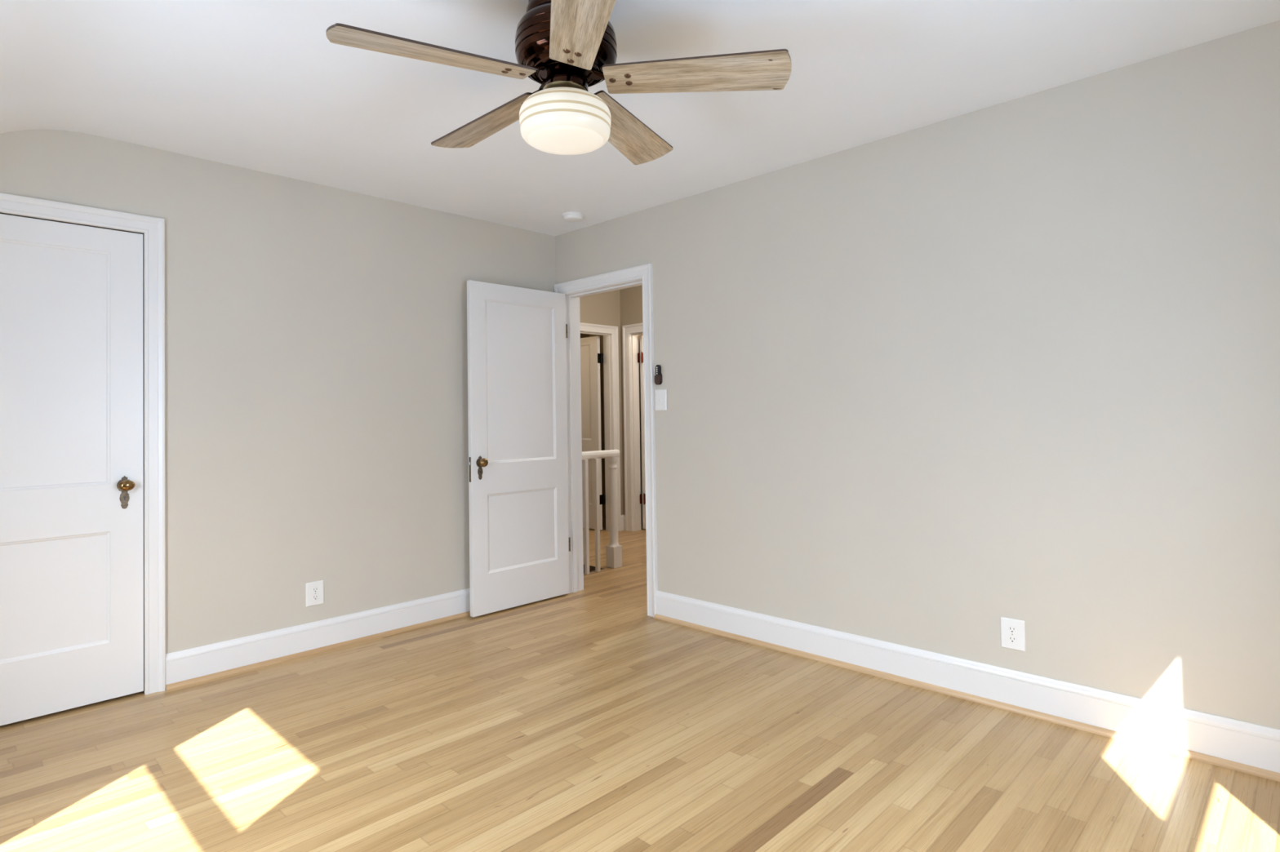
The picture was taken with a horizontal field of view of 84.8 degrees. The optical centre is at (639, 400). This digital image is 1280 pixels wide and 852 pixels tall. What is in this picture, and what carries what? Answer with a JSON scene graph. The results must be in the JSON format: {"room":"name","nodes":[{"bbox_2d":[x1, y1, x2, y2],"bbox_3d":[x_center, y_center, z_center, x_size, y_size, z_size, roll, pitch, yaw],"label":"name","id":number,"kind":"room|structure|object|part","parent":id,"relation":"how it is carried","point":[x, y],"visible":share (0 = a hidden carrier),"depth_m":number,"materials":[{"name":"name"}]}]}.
{"room":"empty bedroom","nodes":[
{"label":"empty bedroom","id":0,"kind":"room"},
{"bbox_2d":[0,128,555,653],"bbox_3d":[-1.936,0.006,3.500,0.120,2.600,3.800,-2,-2,44],"label":"wall","id":1,"kind":"structure","parent":0,"point":[317,424],"depth_m":3.59,"materials":[{"name":"beige paint"}]},
{"bbox_2d":[0,213,143,726],"bbox_3d":[-2.469,0.270,2.841,0.095,2.034,0.758,-2,-2,44],"label":"door","id":2,"kind":"structure","parent":1,"relation":"in","point":[72,391],"depth_m":2.94,"materials":[{"name":"white paint"}]},
{"bbox_3d":[-2.259,0.404,3.069,0.003,0.145,0.055,-2,-2,44],"label":"escutcheon plate","id":3,"kind":"part","parent":2,"relation":"part of","materials":[{"name":"gold metal"}]},
{"bbox_3d":[-2.229,0.371,3.040,0.032,0.048,0.062,-2,-2,44],"label":"knob","id":4,"kind":"part","parent":2,"relation":"part of","materials":[{"name":"gold metal"}]},
{"bbox_2d":[0,192,165,695],"bbox_3d":[-2.504,0.238,2.875,0.123,2.128,0.914,-2,-2,44],"label":"door frame","id":5,"kind":"structure","parent":1,"relation":"attached to","point":[153,228],"depth_m":3.13,"materials":[{"name":"white paint"}]},
{"bbox_2d":[306,580,324,607],"bbox_3d":[-1.684,1.003,3.630,0.008,0.122,0.090,-2,-2,44],"label":"wall outlet","id":6,"kind":"object","parent":1,"relation":"attached to","point":[314,590],"visible":1,"depth_m":3.63,"materials":[{"name":"white plastic"}]},
{"bbox_2d":[311,586,318,593],"bbox_3d":[-1.683,0.984,3.629,0.003,0.028,0.034,-2,-2,44],"label":"socket","id":7,"kind":"object","parent":6,"relation":"attached to","point":[314,589],"depth_m":3.63,"materials":[{"name":"white plastic"}]},
{"bbox_2d":[311,594,319,600],"bbox_3d":[-1.682,1.023,3.628,0.003,0.028,0.034,-2,-2,44],"label":"socket","id":8,"kind":"object","parent":6,"relation":"attached to","point":[314,597],"depth_m":3.63,"materials":[{"name":"white plastic"}]},
{"bbox_2d":[165,588,470,684],"bbox_3d":[-1.340,1.228,3.970,0.016,0.157,2.286,-2,-2,44],"label":"baseboard","id":9,"kind":"structure","parent":1,"relation":"attached to","point":[197,662],"depth_m":3.58,"materials":[{"name":"white paint"}]},
{"bbox_2d":[165,611,470,691],"bbox_3d":[-1.328,1.295,3.958,0.016,0.022,2.285,-2,-2,44],"label":"trim","id":10,"kind":"structure","parent":1,"relation":"attached to","point":[251,667],"depth_m":3.57,"materials":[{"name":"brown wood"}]},
{"bbox_2d":[579,289,622,515],"bbox_3d":[-0.860,0.656,6.735,0.120,3.800,2.056,-2,-2,44],"label":"wall","id":11,"kind":"structure","parent":0,"point":[602,308],"depth_m":7.26,"materials":[{"name":"paint"}]},
{"bbox_2d":[580,336,605,529],"bbox_3d":[-0.670,0.349,7.577,0.778,2.020,0.078,-2,-2,44],"label":"door","id":12,"kind":"structure","parent":11,"relation":"in","point":[591,357],"depth_m":7.37,"materials":[{"name":"white paint"}]},
{"bbox_2d":[580,322,621,531],"bbox_3d":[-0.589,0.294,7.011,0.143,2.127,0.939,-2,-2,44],"label":"door frame","id":13,"kind":"structure","parent":11,"relation":"attached to","point":[588,327],"depth_m":7.28,"materials":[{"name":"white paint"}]},
{"bbox_2d":[621,515,625,530],"bbox_3d":[-0.175,1.279,7.296,0.047,0.157,0.052,-2,-2,44],"label":"baseboard","id":14,"kind":"structure","parent":11,"relation":"attached to","point":[622,518],"depth_m":7.30,"materials":[{"name":"white paint"}]},
{"bbox_2d":[619,284,642,515],"bbox_3d":[1.246,0.009,6.041,3.900,2.600,0.120,-2,-2,44],"label":"wall","id":15,"kind":"structure","parent":0,"point":[631,298],"depth_m":7.31,"materials":[{"name":"paint"}]},
{"bbox_2d":[622,323,643,531],"bbox_3d":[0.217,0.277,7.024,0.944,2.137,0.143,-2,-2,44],"label":"door frame","id":16,"kind":"structure","parent":15,"relation":"attached to","point":[627,330],"depth_m":7.27,"materials":[{"name":"white paint"}]},
{"bbox_2d":[637,335,645,528],"bbox_3d":[0.267,0.334,7.569,0.043,2.020,0.756,-2,-2,44],"label":"door","id":17,"kind":"structure","parent":15,"relation":"in","point":[641,336],"depth_m":7.32,"materials":[{"name":"white paint"}]},
{"bbox_2d":[0,516,1279,851],"bbox_3d":[-0.157,1.383,3.925,7.011,0.190,6.800,-2,-2,44],"label":"floor","id":18,"kind":"structure","parent":0,"point":[585,720],"depth_m":2.42,"materials":[{"name":"brown wood"}]},
{"bbox_2d":[582,449,622,574],"bbox_3d":[-0.396,0.858,5.375,0.091,0.927,0.636,-2,-2,44],"label":"stair railing","id":19,"kind":"object","parent":18,"relation":"on","point":[614,550],"visible":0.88,"depth_m":5.41,"materials":[{"name":"white paint"}]},
{"bbox_3d":[-0.403,0.424,5.384,0.062,0.059,0.636,-2,-2,44],"label":"handrail","id":20,"kind":"part","parent":19,"relation":"part of","materials":[{"name":"white paint"}]},
{"bbox_3d":[-0.211,0.804,5.567,0.091,0.700,0.091,-2,-2,44],"label":"newel post","id":21,"kind":"part","parent":19,"relation":"part of","materials":[{"name":"white paint"}]},
{"bbox_2d":[0,0,1279,235],"bbox_3d":[-0.384,-0.954,2.031,4.200,0.726,3.750,-2,-2,44],"label":"ceiling","id":22,"kind":"structure","parent":0,"point":[262,86],"depth_m":2.57,"materials":[{"name":"white paint"}]},
{"bbox_2d":[325,0,791,164],"bbox_3d":[-0.256,-0.984,2.147,1.241,0.424,1.283,-2,-2,44],"label":"ceiling fan","id":23,"kind":"object","parent":22,"relation":"hanging from","point":[568,47],"visible":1,"depth_m":2.03,"materials":[{"name":"brown wood"}]},
{"bbox_3d":[-0.564,-0.953,1.928,0.548,0.007,0.167,-2,11,-29],"label":"blade","id":24,"kind":"part","parent":23,"relation":"part of","materials":[{"name":"brown wood"}]},
{"bbox_3d":[-0.507,-0.944,2.385,0.548,0.007,0.167,-4,9,43],"label":"blade","id":25,"kind":"part","parent":23,"relation":"part of","materials":[{"name":"brown wood"}]},
{"bbox_3d":[-0.327,-0.973,2.211,0.171,0.026,0.060,-4,9,43],"label":"blade arm","id":26,"kind":"part","parent":23,"relation":"part of","materials":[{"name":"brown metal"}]},
{"bbox_3d":[-0.343,-0.976,2.046,0.171,0.026,0.060,-2,11,-29],"label":"blade arm","id":27,"kind":"part","parent":23,"relation":"part of","materials":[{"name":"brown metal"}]},
{"bbox_3d":[-0.225,-0.840,2.114,0.276,0.133,0.276,-2,-2,44],"label":"lamp shade","id":28,"kind":"part","parent":23,"relation":"part of","materials":[{"name":"beige glass"}]},
{"bbox_3d":[-0.147,-0.963,1.732,0.167,0.007,0.548,12,-2,-11],"label":"blade","id":29,"kind":"part","parent":23,"relation":"part of","materials":[{"name":"brown wood"}]},
{"bbox_3d":[-0.081,-0.979,2.103,0.171,0.026,0.060,0,-13,7],"label":"blade arm","id":30,"kind":"part","parent":23,"relation":"part of","materials":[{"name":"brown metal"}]},
{"bbox_3d":[-0.054,-0.949,2.471,0.167,0.007,0.548,-15,-8,24],"label":"blade","id":31,"kind":"part","parent":23,"relation":"part of","materials":[{"name":"brown wood"}]},
{"bbox_3d":[0.168,-0.961,2.068,0.548,0.007,0.167,0,-13,7],"label":"blade","id":32,"kind":"part","parent":23,"relation":"part of","materials":[{"name":"brown wood"}]},
{"bbox_2d":[562,211,583,222],"bbox_3d":[-0.414,-1.131,4.337,0.133,0.036,0.133,-2,-2,44],"label":"smoke detector","id":33,"kind":"object","parent":22,"relation":"attached to","point":[572,216],"visible":1,"depth_m":4.29,"materials":[{"name":"white plastic"}]},
{"bbox_2d":[555,19,1279,729],"bbox_3d":[0.998,-0.042,3.398,4.470,2.600,0.144,-2,-2,44],"label":"wall","id":34,"kind":"structure","parent":0,"point":[928,386],"depth_m":2.83,"materials":[{"name":"beige paint"}]},
{"bbox_2d":[466,280,570,617],"bbox_3d":[-0.759,0.287,4.472,0.155,2.018,0.763,-2,-2,44],"label":"door","id":35,"kind":"structure","parent":34,"relation":"in","point":[520,540],"depth_m":4.43,"materials":[{"name":"white paint"}]},
{"bbox_3d":[-1.019,0.416,4.200,0.018,0.150,0.002,-2,-2,44],"label":"latch plate","id":36,"kind":"part","parent":35,"relation":"part of","materials":[{"name":"grey metal"}]},
{"bbox_3d":[-0.965,0.407,4.229,0.003,0.145,0.055,-2,-2,44],"label":"escutcheon plate","id":37,"kind":"part","parent":35,"relation":"part of","materials":[{"name":"gold metal"}]},
{"bbox_3d":[-0.935,0.375,4.200,0.032,0.054,0.054,-2,-2,44],"label":"knob","id":38,"kind":"part","parent":35,"relation":"part of","materials":[{"name":"gold metal"}]},
{"bbox_2d":[553,262,657,617],"bbox_3d":[-0.194,0.246,4.539,0.912,2.108,0.166,-2,-2,44],"label":"door frame","id":39,"kind":"structure","parent":34,"relation":"attached to","point":[644,272],"depth_m":4.60,"materials":[{"name":"white paint"}]},
{"bbox_2d":[654,373,662,384],"bbox_3d":[0.109,-0.128,4.147,0.044,0.073,0.022,-2,-2,44],"label":"remote holder","id":40,"kind":"object","parent":34,"relation":"attached to","point":[658,379],"visible":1,"depth_m":4.14,"materials":[{"name":"brown plastic"}]},
{"bbox_2d":[655,364,661,383],"bbox_3d":[0.108,-0.153,4.147,0.037,0.114,0.015,-2,-2,44],"label":"remote control","id":41,"kind":"object","parent":40,"relation":"in","point":[658,368],"visible":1,"depth_m":4.14,"materials":[{"name":"brown plastic"}]},
{"bbox_2d":[654,389,666,410],"bbox_3d":[0.118,-0.002,4.140,0.090,0.124,0.018,-2,-2,44],"label":"light switch","id":42,"kind":"object","parent":34,"relation":"attached to","point":[660,395],"visible":1,"depth_m":4.14,"materials":[{"name":"white plastic"}]},
{"bbox_2d":[653,613,1279,782],"bbox_3d":[1.267,1.235,2.996,3.290,0.022,0.016,-2,-2,44],"label":"trim","id":43,"kind":"structure","parent":34,"relation":"attached to","point":[1237,766],"depth_m":2.78,"materials":[{"name":"brown wood"}]},
{"bbox_2d":[655,591,1279,773],"bbox_3d":[1.278,1.168,3.007,3.286,0.157,0.016,-2,-2,44],"label":"baseboard","id":44,"kind":"structure","parent":34,"relation":"attached to","point":[1258,746],"depth_m":2.79,"materials":[{"name":"white paint"}]},
{"bbox_2d":[1000,617,1025,652],"bbox_3d":[1.493,0.939,2.806,0.090,0.122,0.008,-2,-2,44],"label":"wall outlet","id":45,"kind":"object","parent":34,"relation":"attached to","point":[1012,631],"visible":1,"depth_m":2.80,"materials":[{"name":"white plastic"}]},
{"bbox_2d":[1007,626,1017,633],"bbox_3d":[1.491,0.919,2.804,0.034,0.028,0.003,-2,-2,44],"label":"socket","id":46,"kind":"object","parent":45,"relation":"attached to","point":[1011,629],"depth_m":2.80,"materials":[{"name":"white plastic"}]},
{"bbox_2d":[1008,635,1017,643],"bbox_3d":[1.491,0.958,2.804,0.034,0.028,0.003,-2,-2,44],"label":"socket","id":47,"kind":"object","parent":45,"relation":"attached to","point":[1011,639],"depth_m":2.80,"materials":[{"name":"white plastic"}]}
]}

